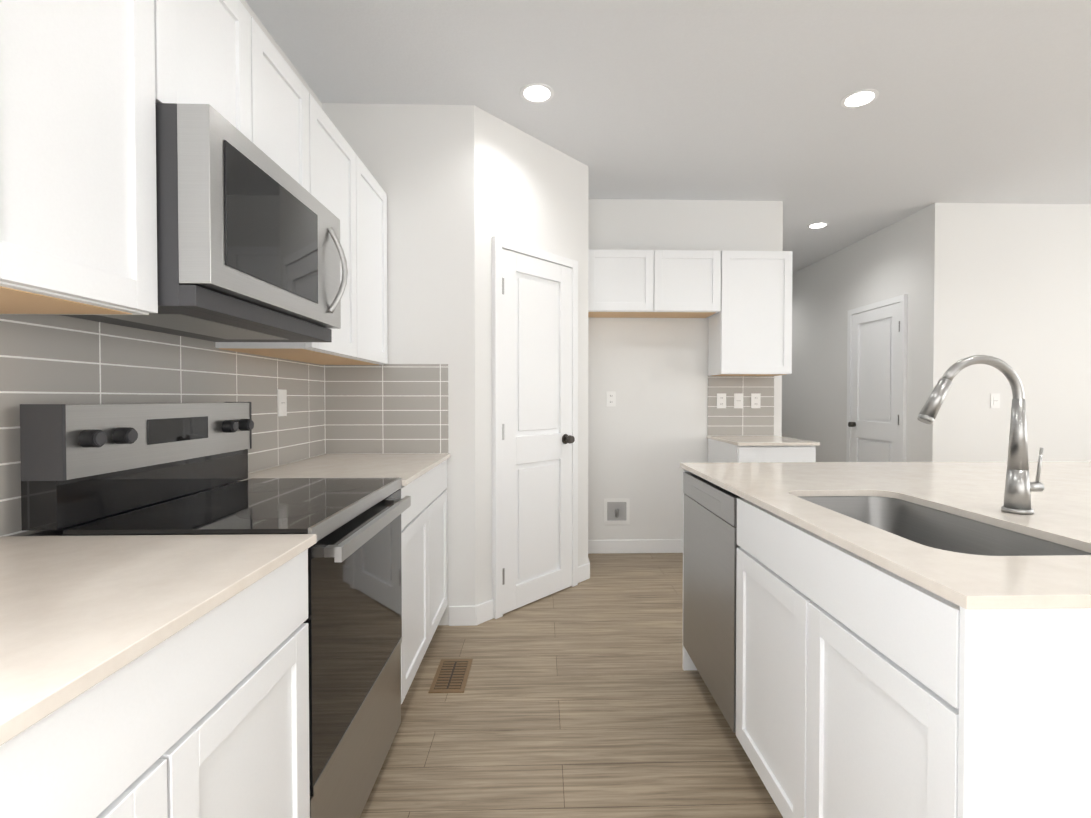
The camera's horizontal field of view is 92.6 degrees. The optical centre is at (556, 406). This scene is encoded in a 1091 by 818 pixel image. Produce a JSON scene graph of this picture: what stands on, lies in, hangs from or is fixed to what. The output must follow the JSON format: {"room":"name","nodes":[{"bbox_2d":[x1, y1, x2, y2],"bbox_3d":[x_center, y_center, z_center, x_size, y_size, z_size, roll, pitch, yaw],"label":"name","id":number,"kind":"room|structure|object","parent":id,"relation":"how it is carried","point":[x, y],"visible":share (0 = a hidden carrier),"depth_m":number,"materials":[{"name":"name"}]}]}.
{"room":"kitchen","nodes":[
{"label":"kitchen","id":0,"kind":"room"},
{"bbox_2d":[240,0,321,107],"bbox_3d":[-1.194,-0.166,-0.017,0.100,2.740,5.490,0,1,-2],"label":"wall","id":1,"kind":"structure","parent":0,"point":[272,40],"depth_m":2.26,"materials":[{"name":"paint"}]},
{"bbox_2d":[0,0,23,291],"bbox_3d":[-0.989,-0.628,0.517,0.334,0.890,0.500,0,1,-2],"label":"upper cabinet","id":2,"kind":"object","parent":1,"relation":"attached to","point":[11,280],"depth_m":0.80,"materials":[{"name":"white wood"}]},
{"bbox_2d":[0,0,167,314],"bbox_3d":[-0.999,-0.634,0.867,0.334,0.890,0.440,0,1,-2],"label":"upper cabinet","id":3,"kind":"object","parent":1,"relation":"attached to","point":[86,86],"depth_m":0.95,"materials":[{"name":"white wood"}]},
{"bbox_2d":[0,314,324,536],"bbox_3d":[-1.153,0.038,0.437,0.008,0.520,4.590,0,1,-2],"label":"backsplash","id":4,"kind":"structure","parent":1,"relation":"attached to","point":[52,359],"depth_m":1.46,"materials":[{"name":"tile"}]},
{"bbox_2d":[277,389,286,415],"bbox_3d":[-1.196,-0.015,2.271,0.008,0.116,0.072,0,1,-2],"label":"light switch","id":5,"kind":"object","parent":4,"relation":"attached to","point":[281,402],"visible":1,"depth_m":2.26,"materials":[{"name":"white plastic"}]},
{"bbox_2d":[168,0,271,158],"bbox_3d":[-1.011,-0.865,1.295,0.334,0.440,0.423,0,1,-2],"label":"upper cabinet","id":6,"kind":"object","parent":1,"relation":"attached to","point":[219,57],"depth_m":1.34,"materials":[{"name":"white wood"}]},
{"bbox_2d":[63,103,347,341],"bbox_3d":[-0.934,-0.429,1.454,0.481,0.428,0.715,0,1,-2],"label":"microwave","id":7,"kind":"object","parent":6,"relation":"attached to","point":[249,248],"visible":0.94,"depth_m":1.24,"materials":[{"name":"silver metal"}]},
{"bbox_2d":[215,102,367,363],"bbox_3d":[-1.034,-0.652,2.067,0.334,0.890,0.512,0,1,-2],"label":"upper cabinet","id":8,"kind":"object","parent":1,"relation":"attached to","point":[339,170],"depth_m":2.15,"materials":[{"name":"white wood"}]},
{"bbox_2d":[272,44,315,197],"bbox_3d":[-1.020,-0.870,1.597,0.334,0.440,0.422,0,1,-2],"label":"upper cabinet","id":9,"kind":"object","parent":1,"relation":"attached to","point":[293,106],"depth_m":1.70,"materials":[{"name":"white wood"}]},
{"bbox_2d":[320,165,387,364],"bbox_3d":[-1.045,-0.657,2.460,0.334,0.890,0.512,0,1,-2],"label":"upper cabinet","id":10,"kind":"object","parent":1,"relation":"attached to","point":[375,198],"depth_m":2.55,"materials":[{"name":"white wood"}]},
{"bbox_2d":[322,103,588,624],"bbox_3d":[-0.565,-0.216,3.377,1.553,2.740,1.260,0,1,-2],"label":"wall","id":11,"kind":"structure","parent":0,"point":[461,185],"depth_m":2.75,"materials":[{"name":"paint"}]},
{"bbox_2d":[324,364,447,453],"bbox_3d":[-0.894,0.019,2.736,0.642,0.480,0.008,0,1,-2],"label":"backsplash","id":12,"kind":"structure","parent":11,"relation":"attached to","point":[389,409],"depth_m":2.73,"materials":[{"name":"tile"}]},
{"bbox_2d":[492,236,577,618],"bbox_3d":[-0.109,0.117,3.095,0.030,2.082,0.704,1,1,42],"label":"door frame","id":13,"kind":"structure","parent":11,"relation":"attached to","point":[499,244],"depth_m":2.85,"materials":[{"name":"white wood"}]},
{"bbox_2d":[502,248,574,613],"bbox_3d":[-0.103,0.141,3.092,0.436,2.019,0.455,0,1,-2],"label":"pantry door","id":14,"kind":"structure","parent":11,"relation":"in","point":[538,438],"depth_m":3.08,"materials":[{"name":"white wood"}]},
{"bbox_2d":[449,539,682,625],"bbox_3d":[0.300,1.101,3.415,1.782,0.105,1.273,0,1,-2],"label":"baseboard","id":15,"kind":"structure","parent":11,"relation":"attached to","point":[483,612],"depth_m":4.04,"materials":[{"name":"white wood"}]},
{"bbox_2d":[360,553,782,817],"bbox_3d":[2.378,1.190,2.962,7.410,0.060,11.400,0,1,-2],"label":"floor","id":16,"kind":"structure","parent":0,"point":[590,697],"depth_m":1.94,"materials":[{"name":"brown wood"}]},
{"bbox_2d":[0,553,309,817],"bbox_3d":[-0.835,0.747,0.661,0.634,0.896,0.900,0,1,-2],"label":"base cabinet","id":17,"kind":"object","parent":16,"relation":"on","point":[154,676],"depth_m":0.75,"materials":[{"name":"wood"}]},
{"bbox_2d":[0,534,316,748],"bbox_3d":[-0.798,0.304,-0.320,0.652,0.020,2.850,0,1,-2],"label":"countertop","id":18,"kind":"structure","parent":17,"relation":"on","point":[77,612],"depth_m":0.76,"materials":[{"name":"beige stone"}]},
{"bbox_2d":[20,402,410,817],"bbox_3d":[-0.829,0.586,1.472,0.674,1.192,0.717,0,1,-2],"label":"range","id":19,"kind":"object","parent":16,"relation":"on","point":[133,469],"visible":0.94,"depth_m":1.32,"materials":[{"name":"black glass"}]},
{"bbox_2d":[229,457,449,703],"bbox_3d":[-0.882,0.723,2.288,0.634,0.896,0.904,0,1,-2],"label":"base cabinet","id":20,"kind":"object","parent":16,"relation":"on","point":[423,524],"depth_m":2.19,"materials":[{"name":"wood"}]},
{"bbox_2d":[240,453,450,484],"bbox_3d":[-0.873,0.265,2.282,0.652,0.020,0.904,0,1,-2],"label":"countertop","id":21,"kind":"structure","parent":20,"relation":"on","point":[410,467],"depth_m":2.21,"materials":[{"name":"beige stone"}]},
{"bbox_2d":[428,659,472,692],"bbox_3d":[-0.456,1.168,2.265,0.145,0.006,0.270,0,1,-2],"label":"floor vent","id":22,"kind":"object","parent":16,"relation":"in","point":[451,675],"visible":1,"depth_m":2.25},
{"bbox_2d":[683,472,740,732],"bbox_3d":[0.861,0.734,2.001,0.596,0.882,0.602,0,1,-2],"label":"dishwasher","id":23,"kind":"object","parent":16,"relation":"on","point":[710,567],"visible":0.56,"depth_m":1.91,"materials":[{"name":"silver metal"}]},
{"bbox_2d":[707,435,819,462],"bbox_3d":[1.447,0.691,3.743,0.545,0.915,0.649,0,1,-2],"label":"base cabinet","id":24,"kind":"object","parent":16,"relation":"on","point":[734,449],"visible":0.15,"depth_m":3.44,"materials":[{"name":"wood"}]},
{"bbox_2d":[680,465,1090,817],"bbox_3d":[1.751,0.733,1.580,2.340,0.896,1.542,0,1,-2],"label":"kitchen island","id":25,"kind":"object","parent":16,"relation":"on","point":[913,639],"depth_m":0.93,"materials":[{"name":"wood"}]},
{"bbox_2d":[680,461,1090,600],"bbox_3d":[1.774,0.275,1.588,2.396,0.020,1.584,0,1,-2],"label":"island countertop","id":26,"kind":"structure","parent":25,"relation":"on","point":[1063,508],"depth_m":1.38,"materials":[{"name":"beige stone"}]},
{"bbox_2d":[784,489,1090,552],"bbox_3d":[0.886,0.386,1.304,0.405,0.218,0.745,0,1,-2],"label":"sink","id":27,"kind":"object","parent":26,"relation":"in","point":[945,528],"depth_m":1.44,"materials":[{"name":"silver metal"}]},
{"bbox_2d":[917,355,1043,514],"bbox_3d":[1.069,0.070,1.317,0.315,0.398,0.062,0,1,-2],"label":"faucet","id":28,"kind":"object","parent":26,"relation":"on","point":[1019,486],"visible":1,"depth_m":1.31,"materials":[{"name":"silver metal"}]},
{"bbox_2d":[245,0,1090,273],"bbox_3d":[2.378,-1.609,2.920,7.410,0.060,11.400,0,1,-2],"label":"ceiling","id":29,"kind":"structure","parent":0,"point":[982,101],"depth_m":2.56,"materials":[{"name":"paint"}]},
{"bbox_2d":[520,83,553,102],"bbox_3d":[-0.100,-1.572,2.619,0.170,0.005,0.170,0,1,-2],"label":"recessed light","id":30,"kind":"object","parent":29,"relation":"in","point":[537,93],"visible":1,"depth_m":2.61,"materials":[{"name":"white"}]},
{"bbox_2d":[807,222,827,228],"bbox_3d":[2.314,-1.602,4.619,0.170,0.005,0.170,0,1,-2],"label":"recessed light","id":31,"kind":"object","parent":29,"relation":"in","point":[817,225],"visible":1,"depth_m":4.61,"materials":[{"name":"white"}]},
{"bbox_2d":[841,89,878,107],"bbox_3d":[1.550,-1.573,2.667,0.170,0.005,0.170,0,1,-2],"label":"recessed light","id":32,"kind":"object","parent":29,"relation":"in","point":[859,98],"visible":1,"depth_m":2.66,"materials":[{"name":"white"}]},
{"bbox_2d":[588,199,1090,539],"bbox_3d":[2.293,-0.227,4.139,7.310,2.740,0.100,0,1,-2],"label":"wall","id":33,"kind":"structure","parent":0,"point":[1009,284],"depth_m":4.10,"materials":[{"name":"paint"}]},
{"bbox_2d":[606,391,615,405],"bbox_3d":[0.421,-0.056,4.033,0.072,0.116,0.007,0,1,-2],"label":"outlet","id":34,"kind":"object","parent":33,"relation":"attached to","point":[610,398],"visible":1,"depth_m":4.03,"materials":[{"name":"white plastic"}]},
{"bbox_2d":[604,499,629,524],"bbox_3d":[0.466,0.819,4.039,0.200,0.200,0.037,0,1,-2],"label":"outlet box","id":35,"kind":"object","parent":33,"relation":"attached to","point":[616,511],"visible":1,"depth_m":4.04,"materials":[{"name":"white plastic"}]},
{"bbox_2d":[588,249,663,317],"bbox_3d":[0.479,-0.903,3.875,0.544,0.440,0.298,0,1,-2],"label":"upper cabinet","id":36,"kind":"object","parent":33,"relation":"attached to","point":[621,283],"depth_m":3.73,"materials":[{"name":"white wood"}]},
{"bbox_2d":[656,250,723,317],"bbox_3d":[0.904,-0.904,3.887,0.545,0.440,0.298,0,1,-2],"label":"upper cabinet","id":37,"kind":"object","parent":33,"relation":"attached to","point":[693,279],"depth_m":3.75,"materials":[{"name":"white wood"}]},
{"bbox_2d":[707,376,773,435],"bbox_3d":[1.435,-0.001,4.064,0.520,0.480,0.008,0,1,-2],"label":"backsplash","id":38,"kind":"structure","parent":33,"relation":"attached to","point":[731,420],"depth_m":4.06,"materials":[{"name":"tile"}]},
{"bbox_2d":[717,393,725,407],"bbox_3d":[1.280,-0.041,4.050,0.072,0.116,0.007,0,1,-2],"label":"outlet","id":39,"kind":"object","parent":38,"relation":"attached to","point":[721,400],"visible":1,"depth_m":4.05,"materials":[{"name":"white plastic"}]},
{"bbox_2d":[734,393,742,407],"bbox_3d":[1.415,-0.041,4.053,0.072,0.116,0.008,0,1,-2],"label":"light switch","id":40,"kind":"object","parent":38,"relation":"attached to","point":[738,400],"visible":1,"depth_m":4.05,"materials":[{"name":"white plastic"}]},
{"bbox_2d":[751,393,760,407],"bbox_3d":[1.550,-0.041,4.058,0.072,0.116,0.007,0,1,-2],"label":"outlet","id":41,"kind":"object","parent":38,"relation":"attached to","point":[755,400],"visible":1,"depth_m":4.06,"materials":[{"name":"white plastic"}]},
{"bbox_2d":[708,251,792,375],"bbox_3d":[1.440,-0.679,3.902,0.519,0.890,0.290,0,1,-2],"label":"upper cabinet","id":42,"kind":"object","parent":33,"relation":"attached to","point":[741,301],"depth_m":3.77,"materials":[{"name":"white wood"}]},
{"bbox_2d":[990,394,999,407],"bbox_3d":[3.469,-0.042,4.120,0.072,0.116,0.008,0,1,-2],"label":"light switch","id":43,"kind":"object","parent":33,"relation":"attached to","point":[995,400],"visible":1,"depth_m":4.12,"materials":[{"name":"white plastic"}]},
{"bbox_2d":[782,208,925,461],"bbox_3d":[2.954,-0.261,6.383,0.100,2.740,4.350,0,1,-2],"label":"wall","id":44,"kind":"structure","parent":0,"point":[831,290],"depth_m":5.38,"materials":[{"name":"paint"}]},
{"bbox_2d":[848,302,899,461],"bbox_3d":[2.911,0.115,4.814,0.073,2.019,0.711,0,1,-2],"label":"hall door","id":45,"kind":"structure","parent":44,"relation":"in","point":[873,424],"depth_m":4.79,"materials":[{"name":"white wood"}]},
{"bbox_2d":[846,294,907,461],"bbox_3d":[2.934,0.092,4.817,0.030,2.082,0.814,0,1,-2],"label":"door frame","id":46,"kind":"structure","parent":44,"relation":"attached to","point":[902,300],"depth_m":4.44,"materials":[{"name":"white wood"}]}
]}

